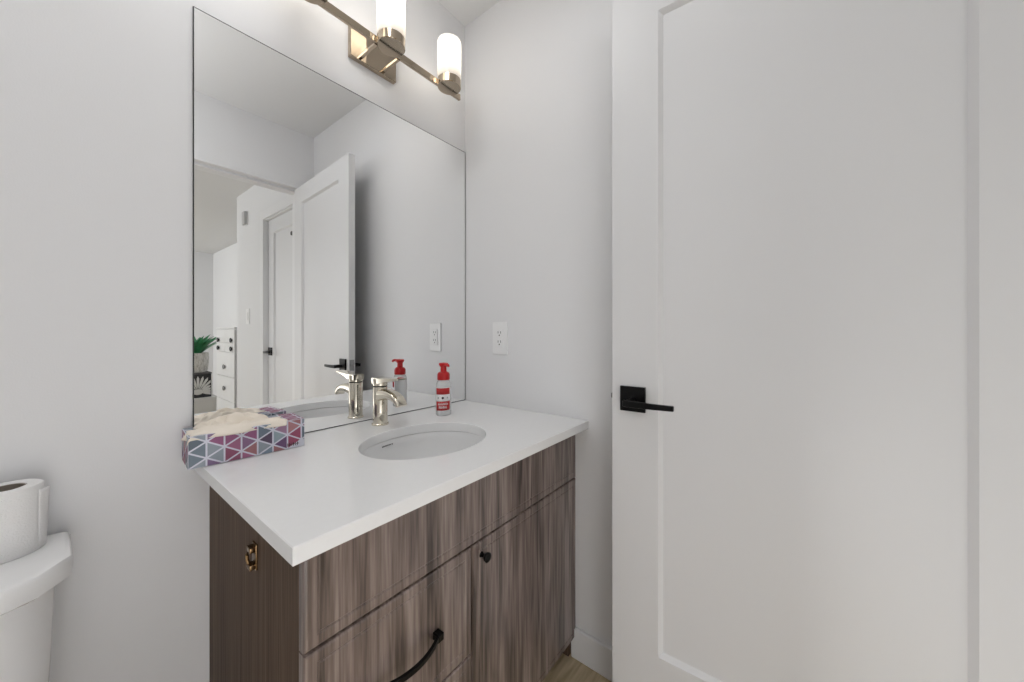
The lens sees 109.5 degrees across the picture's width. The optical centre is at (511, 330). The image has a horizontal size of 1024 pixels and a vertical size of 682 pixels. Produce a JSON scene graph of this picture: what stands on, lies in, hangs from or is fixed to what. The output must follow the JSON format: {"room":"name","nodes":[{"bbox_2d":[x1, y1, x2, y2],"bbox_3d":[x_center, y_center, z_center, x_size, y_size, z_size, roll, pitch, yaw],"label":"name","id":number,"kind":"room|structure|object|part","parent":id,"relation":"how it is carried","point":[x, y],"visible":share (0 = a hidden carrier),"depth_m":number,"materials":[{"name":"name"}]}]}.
{"room":"bathroom","nodes":[
{"label":"bathroom","id":0,"kind":"room"},
{"bbox_2d":[0,0,464,681],"bbox_3d":[-0.997,-0.103,0.625,0.100,2.407,2.850,0,0,38],"label":"wall","id":1,"kind":"structure","parent":0,"point":[96,96],"depth_m":0.76,"materials":[{"name":"paint"}]},
{"bbox_2d":[193,6,464,432],"bbox_3d":[-0.476,-0.234,1.201,0.004,1.059,0.889,0,0,38],"label":"wall mirror","id":2,"kind":"object","parent":1,"relation":"attached to","point":[329,225],"visible":0.86,"depth_m":1.06,"materials":[{"name":"silver mirror"}]},
{"bbox_2d":[305,0,460,100],"bbox_3d":[-0.409,-0.957,1.149,0.175,0.176,0.624,0,0,38],"label":"vanity light","id":3,"kind":"object","parent":1,"relation":"attached to","point":[380,54],"visible":1,"depth_m":1.16,"materials":[{"name":"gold metal"}]},
{"bbox_3d":[-0.451,-0.880,1.137,0.091,0.009,0.009,0,0,38],"label":"arm","id":4,"kind":"part","parent":3,"relation":"part of","materials":[{"name":"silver metal"}]},
{"bbox_3d":[-0.402,-0.880,1.199,0.091,0.009,0.009,0,0,38],"label":"arm","id":5,"kind":"part","parent":3,"relation":"part of","materials":[{"name":"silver metal"}]},
{"bbox_3d":[-0.374,-0.976,1.121,0.085,0.139,0.085,0,0,38],"label":"lamp shade","id":6,"kind":"part","parent":3,"relation":"part of","materials":[{"name":"white glass"}]},
{"bbox_3d":[-0.227,-0.976,1.308,0.085,0.139,0.085,0,0,38],"label":"lamp shade","id":7,"kind":"part","parent":3,"relation":"part of","materials":[{"name":"white glass"}]},
{"bbox_2d":[436,0,500,25],"bbox_3d":[1.490,-1.357,-1.688,6.870,0.100,4.390,0,0,38],"label":"ceiling","id":8,"kind":"structure","parent":0,"point":[465,12],"depth_m":1.46,"materials":[{"name":"paint"}]},
{"bbox_2d":[465,0,611,646],"bbox_3d":[0.482,-0.103,1.146,1.580,2.407,0.203,0,0,38],"label":"wall","id":9,"kind":"structure","parent":0,"point":[538,73],"depth_m":1.29,"materials":[{"name":"paint"}]},
{"bbox_2d":[493,322,507,354],"bbox_3d":[-0.047,0.028,1.428,0.076,0.128,0.009,0,0,38],"label":"wall outlet","id":10,"kind":"object","parent":9,"relation":"attached to","point":[500,329],"visible":1,"depth_m":1.42,"materials":[{"name":"white plastic"}]},
{"bbox_2d":[496,329,502,346],"bbox_3d":[-0.049,0.028,1.426,0.036,0.072,0.004,0,0,38],"label":"receptacle","id":11,"kind":"object","parent":10,"relation":"attached to","point":[499,332],"depth_m":1.42,"materials":[{"name":"white plastic"}]},
{"bbox_2d":[571,627,611,681],"bbox_3d":[0.569,1.050,0.940,0.932,0.100,0.013,0,0,38],"label":"baseboard","id":12,"kind":"structure","parent":9,"relation":"attached to","point":[587,649],"depth_m":1.17,"materials":[{"name":"paint"}]},
{"bbox_2d":[611,0,1023,681],"bbox_3d":[0.596,0.083,0.786,0.782,2.019,0.151,0,0,36],"label":"door","id":13,"kind":"structure","parent":9,"relation":"in","point":[817,394],"depth_m":0.75,"materials":[{"name":"paint"}]},
{"bbox_3d":[0.320,0.180,0.959,0.066,0.066,0.009,0,0,36],"label":"handle","id":14,"kind":"part","parent":13,"relation":"part of","materials":[{"name":"black metal"}]},
{"bbox_3d":[0.333,0.185,0.891,0.122,0.017,0.013,0,0,36],"label":"lever","id":15,"kind":"part","parent":13,"relation":"part of","materials":[{"name":"black metal"}]},
{"bbox_2d":[542,654,610,681],"bbox_3d":[1.490,1.150,-1.688,6.870,0.100,4.390,0,0,38],"label":"floor","id":16,"kind":"structure","parent":0,"point":[566,669],"depth_m":1.16,"materials":[{"name":"brown wood"}]},
{"bbox_2d":[0,532,72,681],"bbox_3d":[-0.744,0.742,0.317,0.654,0.717,0.468,0,0,38],"label":"toilet","id":17,"kind":"object","parent":16,"relation":"on","point":[28,582],"visible":1,"depth_m":0.57,"materials":[{"name":"white ceramic"}]},
{"bbox_2d":[0,479,49,563],"bbox_3d":[-0.868,0.326,0.621,0.082,0.114,0.082,0,0,-8],"label":"toilet roll","id":18,"kind":"object","parent":17,"relation":"on","point":[24,503],"visible":1,"depth_m":0.62,"materials":[{"name":"paper"}]},
{"bbox_3d":[-0.918,0.571,0.454,0.195,0.298,0.428,0,0,38],"label":"tank","id":19,"kind":"part","parent":17,"relation":"part of","materials":[{"name":"white ceramic"}]},
{"bbox_3d":[-0.915,0.403,0.452,0.217,0.040,0.468,0,0,38],"label":"tank lid","id":20,"kind":"part","parent":17,"relation":"part of","materials":[{"name":"white ceramic"}]},
{"bbox_2d":[210,435,574,681],"bbox_3d":[-0.249,0.712,1.034,0.568,0.777,0.876,0,0,38],"label":"vanity cabinet","id":21,"kind":"object","parent":16,"relation":"on","point":[475,582],"visible":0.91,"depth_m":0.77,"materials":[{"name":"laminate"}]},
{"bbox_3d":[-0.211,0.619,0.696,0.018,0.244,0.360,0,0,38],"label":"drawer","id":22,"kind":"part","parent":21,"relation":"part of","materials":[{"name":"laminate"}]},
{"bbox_2d":[193,400,588,566],"bbox_3d":[-0.251,0.309,1.024,0.578,0.027,0.894,0,0,38],"label":"countertop","id":23,"kind":"structure","parent":21,"relation":"on","point":[309,500],"depth_m":0.76,"materials":[{"name":"white stone"}]},
{"bbox_2d":[181,412,303,469],"bbox_3d":[-0.647,0.246,0.877,0.107,0.098,0.233,0,0,42],"label":"tissue box","id":24,"kind":"object","parent":23,"relation":"on","point":[236,435],"visible":1,"depth_m":0.84,"materials":[{"name":"multicoloured cardboard"}]},
{"bbox_2d":[371,376,406,425],"bbox_3d":[-0.382,0.219,1.121,0.145,0.154,0.052,0,0,38],"label":"faucet","id":25,"kind":"object","parent":23,"relation":"on","point":[382,394],"visible":1,"depth_m":1.13,"materials":[{"name":"silver metal"}]},
{"bbox_3d":[-0.382,0.157,1.121,0.138,0.031,0.045,0,0,38],"label":"lever","id":26,"kind":"part","parent":25,"relation":"part of","materials":[{"name":"silver metal"}]},
{"bbox_3d":[-0.371,0.204,1.113,0.118,0.047,0.041,0,0,38],"label":"spout","id":27,"kind":"part","parent":25,"relation":"part of","materials":[{"name":"silver metal"}]},
{"bbox_2d":[361,431,483,459],"bbox_3d":[-0.236,0.397,1.002,0.342,0.145,0.404,0,0,38],"label":"sink","id":28,"kind":"object","parent":23,"relation":"in","point":[435,443],"visible":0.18,"depth_m":1.14,"materials":[{"name":"white ceramic"}]},
{"bbox_2d":[436,362,450,415],"bbox_3d":[-0.243,0.203,1.280,0.052,0.184,0.062,0,0,-2],"label":"soap bottle","id":29,"kind":"object","parent":23,"relation":"on","point":[443,385],"visible":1,"depth_m":1.26,"materials":[{"name":"white plastic"}]},
{"bbox_3d":[-0.240,0.210,1.264,0.046,0.022,0.012,0,0,-16],"label":"red panel","id":30,"kind":"part","parent":29,"relation":"part of","materials":[{"name":"red paper"}]},
{"bbox_3d":[-0.240,0.261,1.264,0.046,0.032,0.012,0,0,-16],"label":"red panel","id":31,"kind":"part","parent":29,"relation":"part of","materials":[{"name":"red paper"}]},
{"bbox_3d":[-0.190,0.626,0.680,0.036,0.016,0.164,0,0,38],"label":"handle","id":32,"kind":"part","parent":21,"relation":"part of","materials":[{"name":"black metal"}]},
{"bbox_3d":[-0.211,0.888,0.696,0.018,0.288,0.360,0,0,38],"label":"drawer","id":33,"kind":"part","parent":21,"relation":"part of","materials":[{"name":"laminate"}]},
{"bbox_3d":[-0.063,0.529,0.850,0.024,0.023,0.023,0,0,38],"label":"knob","id":34,"kind":"part","parent":21,"relation":"part of","materials":[{"name":"black metal"}]},
{"bbox_3d":[0.056,0.764,1.035,0.018,0.536,0.496,0,0,38],"label":"cabinet door","id":35,"kind":"part","parent":21,"relation":"part of","materials":[{"name":"laminate"}]}
]}

